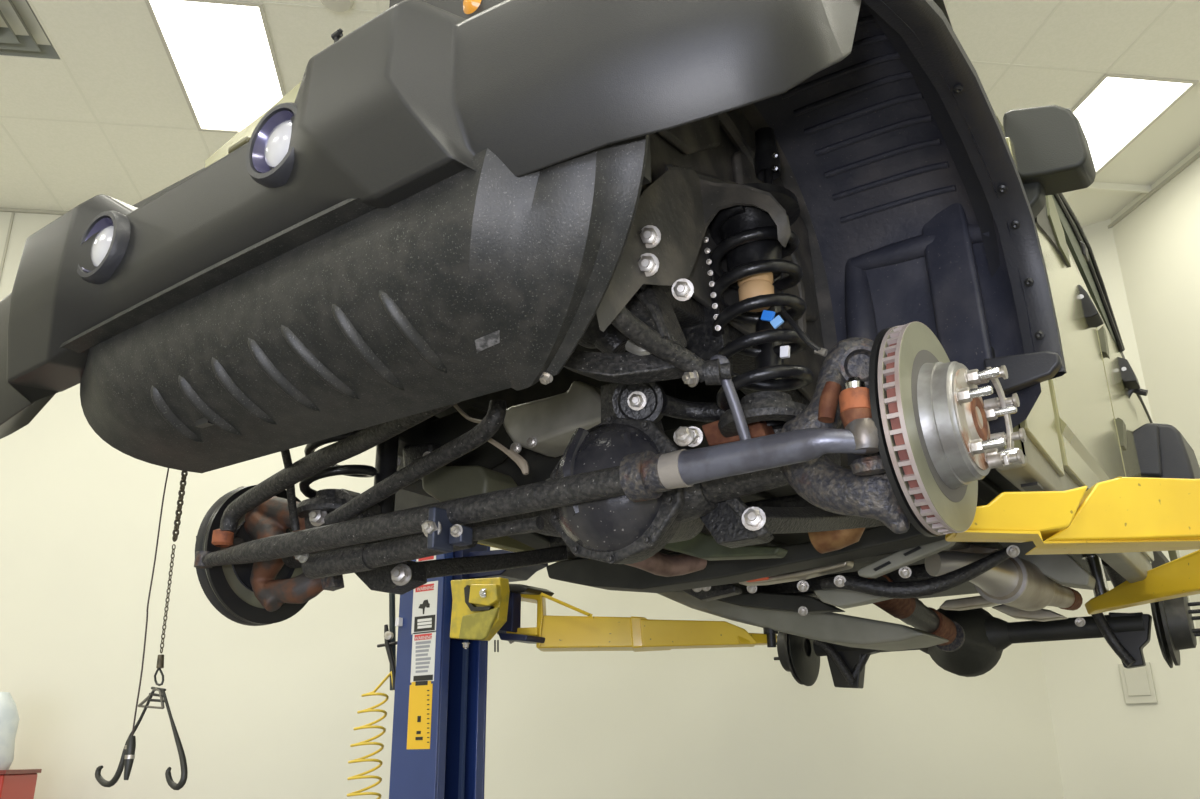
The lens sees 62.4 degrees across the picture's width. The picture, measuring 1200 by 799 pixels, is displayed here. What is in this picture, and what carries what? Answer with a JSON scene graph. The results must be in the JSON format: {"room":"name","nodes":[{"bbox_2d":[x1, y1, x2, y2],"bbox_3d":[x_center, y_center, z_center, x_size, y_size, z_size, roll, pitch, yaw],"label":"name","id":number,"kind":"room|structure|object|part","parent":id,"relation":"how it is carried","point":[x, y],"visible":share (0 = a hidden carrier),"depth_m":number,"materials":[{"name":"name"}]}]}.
{"room":"auto repair shop","nodes":[
{"label":"auto repair shop","id":0,"kind":"room"},
{"bbox_2d":[0,212,1063,798],"bbox_3d":[-2.037,1.124,6.550,11.955,5.269,0.120,2,-20,-8],"label":"wall","id":1,"kind":"structure","parent":0,"point":[269,711],"depth_m":6.42,"materials":[{"name":"beige paint"}]},
{"bbox_2d":[0,212,14,280],"bbox_3d":[-4.168,-1.056,6.952,0.015,0.579,0.012,2,-20,-8],"label":"trim","id":2,"kind":"structure","parent":1,"relation":"attached to","point":[13,213],"depth_m":6.96,"materials":[{"name":"beige paint"}]},
{"bbox_2d":[0,208,67,214],"bbox_3d":[-2.059,-1.274,7.331,11.755,0.022,0.020,2,-20,-8],"label":"trim","id":3,"kind":"structure","parent":1,"relation":"attached to","point":[15,210],"depth_m":7.06,"materials":[{"name":"beige paint"}]},
{"bbox_2d":[0,0,1199,226],"bbox_3d":[-1.369,-3.161,2.275,11.837,0.124,10.900,2,-20,-8],"label":"ceiling","id":4,"kind":"structure","parent":0,"point":[111,116],"depth_m":5.76,"materials":[{"name":"white"}]},
{"bbox_2d":[0,0,59,58],"bbox_3d":[-3.269,-2.028,5.247,0.586,0.096,0.586,2,-20,-8],"label":"ceiling vent","id":5,"kind":"object","parent":4,"relation":"in","point":[12,44],"visible":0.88,"depth_m":5.44,"materials":[{"name":"grey metal"}]},
{"bbox_2d":[145,0,285,132],"bbox_3d":[-2.132,-1.886,5.679,0.594,0.042,1.190,2,-20,-8],"label":"ceiling light","id":6,"kind":"object","parent":4,"relation":"attached to","point":[221,54],"visible":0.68,"depth_m":5.56,"materials":[{"name":"beige"}]},
{"bbox_3d":[-2.415,-1.895,5.642,0.022,0.042,1.146,2,-20,-8],"label":"frame","id":7,"kind":"part","parent":6,"relation":"part of","materials":[{"name":"beige"}]},
{"bbox_3d":[-2.210,-1.691,6.224,0.594,0.042,0.022,2,-20,-8],"label":"frame","id":8,"kind":"part","parent":6,"relation":"part of","materials":[{"name":"beige metal"}]},
{"bbox_3d":[-2.053,-2.081,5.135,0.594,0.042,0.022,2,-20,-8],"label":"frame","id":9,"kind":"part","parent":6,"relation":"part of","materials":[{"name":"beige metal"}]},
{"bbox_3d":[-1.848,-1.876,5.717,0.022,0.042,1.146,2,-20,-8],"label":"frame","id":10,"kind":"part","parent":6,"relation":"part of","materials":[{"name":"beige"}]},
{"bbox_2d":[320,0,353,11],"bbox_3d":[-1.359,-2.063,5.120,0.169,0.040,0.169,-14,-23,32],"label":"smoke detector","id":11,"kind":"object","parent":4,"relation":"attached to","point":[334,5],"visible":1,"depth_m":5.13,"materials":[{"name":"beige plastic"}]},
{"bbox_2d":[1071,73,1198,174],"bbox_3d":[3.165,-1.707,6.380,0.594,0.042,1.190,2,-20,-8],"label":"ceiling light","id":12,"kind":"object","parent":4,"relation":"attached to","point":[1118,108],"visible":0.53,"depth_m":6.10,"materials":[{"name":"beige"}]},
{"bbox_3d":[2.882,-1.717,6.342,0.022,0.042,1.146,2,-20,-8],"label":"frame","id":13,"kind":"part","parent":12,"relation":"part of","materials":[{"name":"beige metal"}]},
{"bbox_3d":[3.449,-1.698,6.417,0.022,0.042,1.146,2,-20,-8],"label":"frame","id":14,"kind":"part","parent":12,"relation":"part of","materials":[{"name":"beige"}]},
{"bbox_3d":[3.244,-1.902,5.835,0.594,0.042,0.022,2,-20,-8],"label":"frame","id":15,"kind":"part","parent":12,"relation":"part of","materials":[{"name":"beige metal"}]},
{"bbox_2d":[1040,219,1199,798],"bbox_3d":[3.633,1.261,7.076,1.007,5.219,0.526,-14,-23,32],"label":"wall","id":16,"kind":"structure","parent":0,"point":[1107,747],"depth_m":6.62,"materials":[{"name":"beige paint"}]},
{"bbox_2d":[1119,662,1157,703],"bbox_3d":[3.567,1.881,6.574,0.189,0.259,0.033,-15,-24,34],"label":"cover plate","id":17,"kind":"object","parent":16,"relation":"attached to","point":[1138,685],"visible":0.95,"depth_m":6.56,"materials":[{"name":"beige paint"}]},
{"bbox_3d":[3.560,1.869,6.569,0.136,0.181,0.010,-15,-24,34],"label":"lid","id":18,"kind":"part","parent":17,"relation":"part of","materials":[{"name":"beige paint"}]},
{"bbox_2d":[1110,146,1199,642],"bbox_3d":[4.588,-0.519,2.188,0.120,5.269,10.900,2,-20,-8],"label":"wall","id":19,"kind":"structure","parent":0,"point":[1157,243],"depth_m":6.83,"materials":[{"name":"beige paint"}]},
{"bbox_2d":[1108,151,1199,228],"bbox_3d":[4.488,-2.899,3.015,0.020,0.022,10.880,2,-20,-8],"label":"trim","id":20,"kind":"structure","parent":19,"relation":"attached to","point":[1195,157],"depth_m":6.97,"materials":[{"name":"beige paint"}]},
{"bbox_3d":[-1.261,1.811,0.509,16.030,0.100,15.971,-14,-23,32],"label":"floor","id":21,"kind":"structure","parent":0,"visible":0},
{"bbox_2d":[0,769,41,798],"bbox_3d":[-3.506,2.652,5.053,0.830,1.422,0.475,2,-20,-8],"label":"tool chest","id":22,"kind":"object","parent":21,"relation":"on","point":[14,783],"visible":1,"depth_m":5.30,"materials":[{"name":"red metal"}]},
{"bbox_2d":[0,692,19,769],"bbox_3d":[-3.292,1.794,5.368,0.247,0.400,0.247,-14,-23,32],"label":"plastic bag","id":23,"kind":"object","parent":22,"relation":"on","point":[9,717],"visible":1,"depth_m":5.34,"materials":[{"name":"white plastic"}]},
{"bbox_2d":[389,544,777,798],"bbox_3d":[-0.142,1.169,3.441,1.509,3.050,0.570,-7,-21,17],"label":"lift column","id":24,"kind":"structure","parent":21,"relation":"on","point":[446,624],"depth_m":3.52,"materials":[{"name":"blue metal"}]},
{"bbox_2d":[347,624,396,798],"bbox_3d":[-0.849,1.265,3.764,0.256,0.796,0.113,-14,-23,32],"label":"air hose","id":25,"kind":"object","parent":24,"relation":"hanging from","point":[388,636],"visible":0.98,"depth_m":3.78,"materials":[{"name":"yellow plastic"}]},
{"bbox_3d":[-0.500,1.274,3.604,0.015,2.930,0.015,-14,-23,32],"label":"cylinder rod","id":26,"kind":"part","parent":24,"relation":"part of","materials":[{"name":"blue metal"}]},
{"bbox_3d":[-0.397,0.675,3.423,0.130,0.083,0.025,-14,-23,32],"label":"restraint plate","id":27,"kind":"part","parent":24,"relation":"part of","materials":[{"name":"yellow metal"}]},
{"bbox_3d":[-0.377,0.623,3.724,0.340,0.109,0.160,-14,-23,32],"label":"pivot plate","id":28,"kind":"part","parent":24,"relation":"part of","materials":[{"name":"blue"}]},
{"bbox_3d":[-0.262,0.846,3.512,0.132,0.039,0.160,-14,-23,32],"label":"pivot plate","id":29,"kind":"part","parent":24,"relation":"part of","materials":[{"name":"black"}]},
{"bbox_3d":[-0.260,0.685,3.567,0.125,0.041,0.160,-14,-23,32],"label":"pivot plate","id":30,"kind":"part","parent":24,"relation":"part of","materials":[{"name":"black"}]},
{"bbox_3d":[-0.045,0.839,3.560,0.348,0.117,0.144,-2,-20,3],"label":"lift arm","id":31,"kind":"part","parent":24,"relation":"part of"},
{"bbox_2d":[0,0,1199,688],"bbox_3d":[0.492,0.011,3.271,2.309,1.653,4.330,-14,-23,32],"label":"vehicle","id":32,"kind":"object","parent":24,"relation":"on","point":[742,311],"visible":0.99,"depth_m":1.55,"materials":[{"name":"plastic"}]},
{"bbox_2d":[82,218,112,271],"bbox_3d":[-0.759,-0.233,1.516,0.089,0.089,0.020,-14,-23,32],"label":"fog light","id":33,"kind":"object","parent":32,"relation":"on","point":[97,233],"depth_m":1.51,"materials":[{"name":"blue"}]},
{"bbox_2d":[95,471,187,789],"bbox_3d":[-0.889,0.369,2.028,0.299,0.799,0.015,-14,-23,32],"label":"hanging chain","id":34,"kind":"object","parent":32,"relation":"hanging from","point":[160,659],"visible":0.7,"depth_m":1.95,"materials":[{"name":"metal"}]},
{"bbox_2d":[124,468,168,779],"bbox_3d":[-0.877,0.355,1.948,0.022,0.734,0.017,-14,-23,32],"label":"hanging cable","id":35,"kind":"object","parent":32,"relation":"hanging from","point":[130,747],"visible":0.88,"depth_m":1.86,"materials":[{"name":"grey metal"}]},
{"bbox_3d":[-0.815,0.330,2.039,0.036,0.030,0.036,-14,-23,32],"label":"tie rod","id":36,"kind":"part","parent":32,"relation":"part of","materials":[{"name":"metal"}]},
{"bbox_2d":[228,136,249,152],"bbox_3d":[-0.577,-0.406,1.589,0.050,0.016,0.012,-14,-23,32],"label":"marker lamp","id":37,"kind":"object","parent":32,"relation":"on","point":[234,145],"depth_m":1.59,"materials":[{"name":"yellow"}]},
{"bbox_2d":[205,82,300,167],"bbox_3d":[-0.552,-0.431,1.593,0.249,0.096,0.012,-14,-23,32],"label":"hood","id":38,"kind":"object","parent":32,"relation":"attached to","point":[242,137],"depth_m":1.59,"materials":[{"name":"paint"}]},
{"bbox_3d":[-0.734,0.339,2.183,0.008,0.305,0.305,-14,-23,32],"label":"backing plate","id":39,"kind":"part","parent":32,"relation":"part of","materials":[{"name":"black metal"}]},
{"bbox_2d":[252,110,293,172],"bbox_3d":[-0.421,-0.335,1.306,0.089,0.089,0.020,-14,-23,32],"label":"fog light","id":40,"kind":"object","parent":32,"relation":"on","point":[273,136],"depth_m":1.30,"materials":[{"name":"blue"}]},
{"bbox_3d":[-0.561,0.218,2.099,0.155,0.060,0.155,-14,-23,32],"label":"spring seat","id":41,"kind":"part","parent":32,"relation":"part of","materials":[{"name":"metal"}]},
{"bbox_3d":[-0.387,-0.111,1.403,1.106,0.273,0.207,-14,-23,32],"label":"skid plate","id":42,"kind":"part","parent":32,"relation":"part of","materials":[{"name":"black plastic"}]},
{"bbox_3d":[-0.380,0.224,1.760,1.048,0.050,0.045,-14,-23,32],"label":"tie rod","id":43,"kind":"part","parent":32,"relation":"part of","materials":[{"name":"metal"}]},
{"bbox_3d":[-0.381,0.145,2.276,0.100,0.074,0.120,-14,-23,32],"label":"bracket plate","id":44,"kind":"part","parent":32,"relation":"part of","materials":[{"name":"black paint"}]},
{"bbox_3d":[-0.057,-0.509,1.343,0.640,0.420,0.030,-14,-23,32],"label":"bumper panel","id":45,"kind":"part","parent":32,"relation":"part of","materials":[{"name":"black"}]},
{"bbox_2d":[463,0,480,13],"bbox_3d":[-0.184,-0.576,1.442,0.036,0.036,0.026,-14,-23,32],"label":"lamp","id":46,"kind":"object","parent":32,"relation":"attached to","point":[469,6],"depth_m":1.43,"materials":[{"name":"orange plastic"}]},
{"bbox_3d":[-0.253,0.370,2.253,0.046,0.163,0.578,-13,-23,30],"label":"control arm","id":47,"kind":"part","parent":32,"relation":"part of","materials":[{"name":"black paint"}]},
{"bbox_3d":[0.281,0.464,3.327,0.110,0.330,4.200,-14,-23,32],"label":"frame rail","id":48,"kind":"part","parent":32,"relation":"part of","materials":[{"name":"black metal"}]},
{"bbox_3d":[0.124,-0.519,1.679,0.018,0.238,0.318,-14,-23,32],"label":"fender panel","id":49,"kind":"part","parent":32,"relation":"part of","materials":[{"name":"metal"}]},
{"bbox_3d":[0.163,0.019,1.674,0.141,0.053,0.057,-1,-20,1],"label":"control arm","id":50,"kind":"part","parent":32,"relation":"part of","materials":[{"name":"black paint"}]},
{"bbox_3d":[0.264,0.019,1.569,0.155,0.060,0.155,-14,-23,32],"label":"spring seat","id":51,"kind":"part","parent":32,"relation":"part of","materials":[{"name":"metal"}]},
{"bbox_3d":[0.347,-0.329,1.950,0.022,0.335,0.338,-14,-23,32],"label":"fender panel","id":52,"kind":"part","parent":32,"relation":"part of","materials":[{"name":"metal"}]},
{"bbox_3d":[0.701,0.794,3.614,1.026,0.261,0.300,-14,-23,32],"label":"tank skid plate","id":53,"kind":"part","parent":32,"relation":"part of","materials":[{"name":"grey metal"}]},
{"bbox_3d":[1.015,0.287,2.856,0.110,0.330,4.200,-14,-23,32],"label":"frame rail","id":54,"kind":"part","parent":32,"relation":"part of","materials":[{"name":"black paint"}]},
{"bbox_3d":[0.423,0.216,1.820,0.078,0.149,0.584,-18,-26,40],"label":"control arm","id":55,"kind":"part","parent":32,"relation":"part of","materials":[{"name":"black paint"}]},
{"bbox_2d":[840,408,871,427],"bbox_3d":[0.347,0.029,1.332,0.047,0.022,0.047,-14,-23,32],"label":"joint","id":56,"kind":"object","parent":32,"relation":"on","point":[850,417],"depth_m":1.31,"materials":[{"name":"orange metal"}]},
{"bbox_2d":[840,345,871,385],"bbox_3d":[0.377,-0.045,1.434,0.058,0.064,0.064,-5,-20,12],"label":"joint","id":57,"kind":"object","parent":32,"relation":"on","point":[854,362],"depth_m":1.43,"materials":[{"name":"metal"}]},
{"bbox_3d":[0.352,0.048,1.322,0.053,0.045,0.048,-14,-23,32],"label":"tie rod","id":58,"kind":"part","parent":32,"relation":"part of","materials":[{"name":"silver metal"}]},
{"bbox_3d":[0.453,0.044,1.425,0.008,0.305,0.305,-15,-24,34],"label":"backing plate","id":59,"kind":"part","parent":32,"relation":"part of","materials":[{"name":"black"}]},
{"bbox_3d":[0.674,-0.208,1.926,0.037,0.546,0.148,16,-26,-39],"label":"liner panel","id":60,"kind":"part","parent":32,"relation":"part of","materials":[{"name":"black plastic"}]},
{"bbox_3d":[1.258,0.459,2.813,0.239,0.171,0.100,-14,-23,32],"label":"rail plate","id":61,"kind":"part","parent":32,"relation":"part of","materials":[{"name":"grey metal"}]},
{"bbox_2d":[1003,105,1095,218],"bbox_3d":[1.088,-0.618,2.442,0.205,0.355,0.149,-14,-23,32],"label":"mirror","id":62,"kind":"object","parent":32,"relation":"attached to","point":[1052,154],"depth_m":2.37,"materials":[{"name":"black plastic"}]},
{"bbox_3d":[1.274,-0.100,2.661,0.030,0.820,1.060,-14,-23,32],"label":"door","id":63,"kind":"part","parent":32,"relation":"part of","materials":[{"name":"paint"}]},
{"bbox_3d":[1.270,0.332,2.546,0.060,0.090,1.830,-14,-23,32],"label":"rocker panel","id":64,"kind":"part","parent":32,"relation":"part of","materials":[{"name":"beige metal"}]},
{"bbox_3d":[1.461,-0.282,2.999,0.084,0.120,0.100,-14,-23,32],"label":"door handle","id":65,"kind":"part","parent":32,"relation":"part of","materials":[{"name":"black plastic"}]},
{"bbox_3d":[1.901,0.661,3.623,0.059,0.173,0.232,-16,-25,36],"label":"spring seat","id":66,"kind":"part","parent":32,"relation":"part of","materials":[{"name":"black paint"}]},
{"bbox_3d":[1.806,0.154,3.393,0.030,0.820,0.780,-14,-23,32],"label":"door","id":67,"kind":"part","parent":32,"relation":"part of","materials":[{"name":"paint"}]},
{"bbox_3d":[1.903,-0.095,3.588,0.067,0.105,0.100,-14,-23,32],"label":"door handle","id":68,"kind":"part","parent":32,"relation":"part of","materials":[{"name":"black plastic"}]},
{"bbox_3d":[2.125,0.032,3.871,0.014,0.011,0.500,-14,-23,32],"label":"strap cord","id":69,"kind":"part","parent":32,"relation":"part of","materials":[{"name":"black plastic"}]},
{"bbox_2d":[945,477,1199,614],"bbox_3d":[1.609,0.671,2.111,1.295,3.050,2.118,-14,-23,32],"label":"lift arm","id":70,"kind":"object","parent":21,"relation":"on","point":[1118,514],"depth_m":1.74,"materials":[{"name":"yellow metal"}]},
{"bbox_3d":[1.093,0.208,1.853,0.736,0.167,0.151,5,-21,-17],"label":"lift arm","id":71,"kind":"part","parent":70,"relation":"part of"},
{"bbox_3d":[1.744,0.504,2.918,0.102,0.157,1.080,2,-20,-8],"label":"lift arm","id":72,"kind":"part","parent":70,"relation":"part of"}
]}

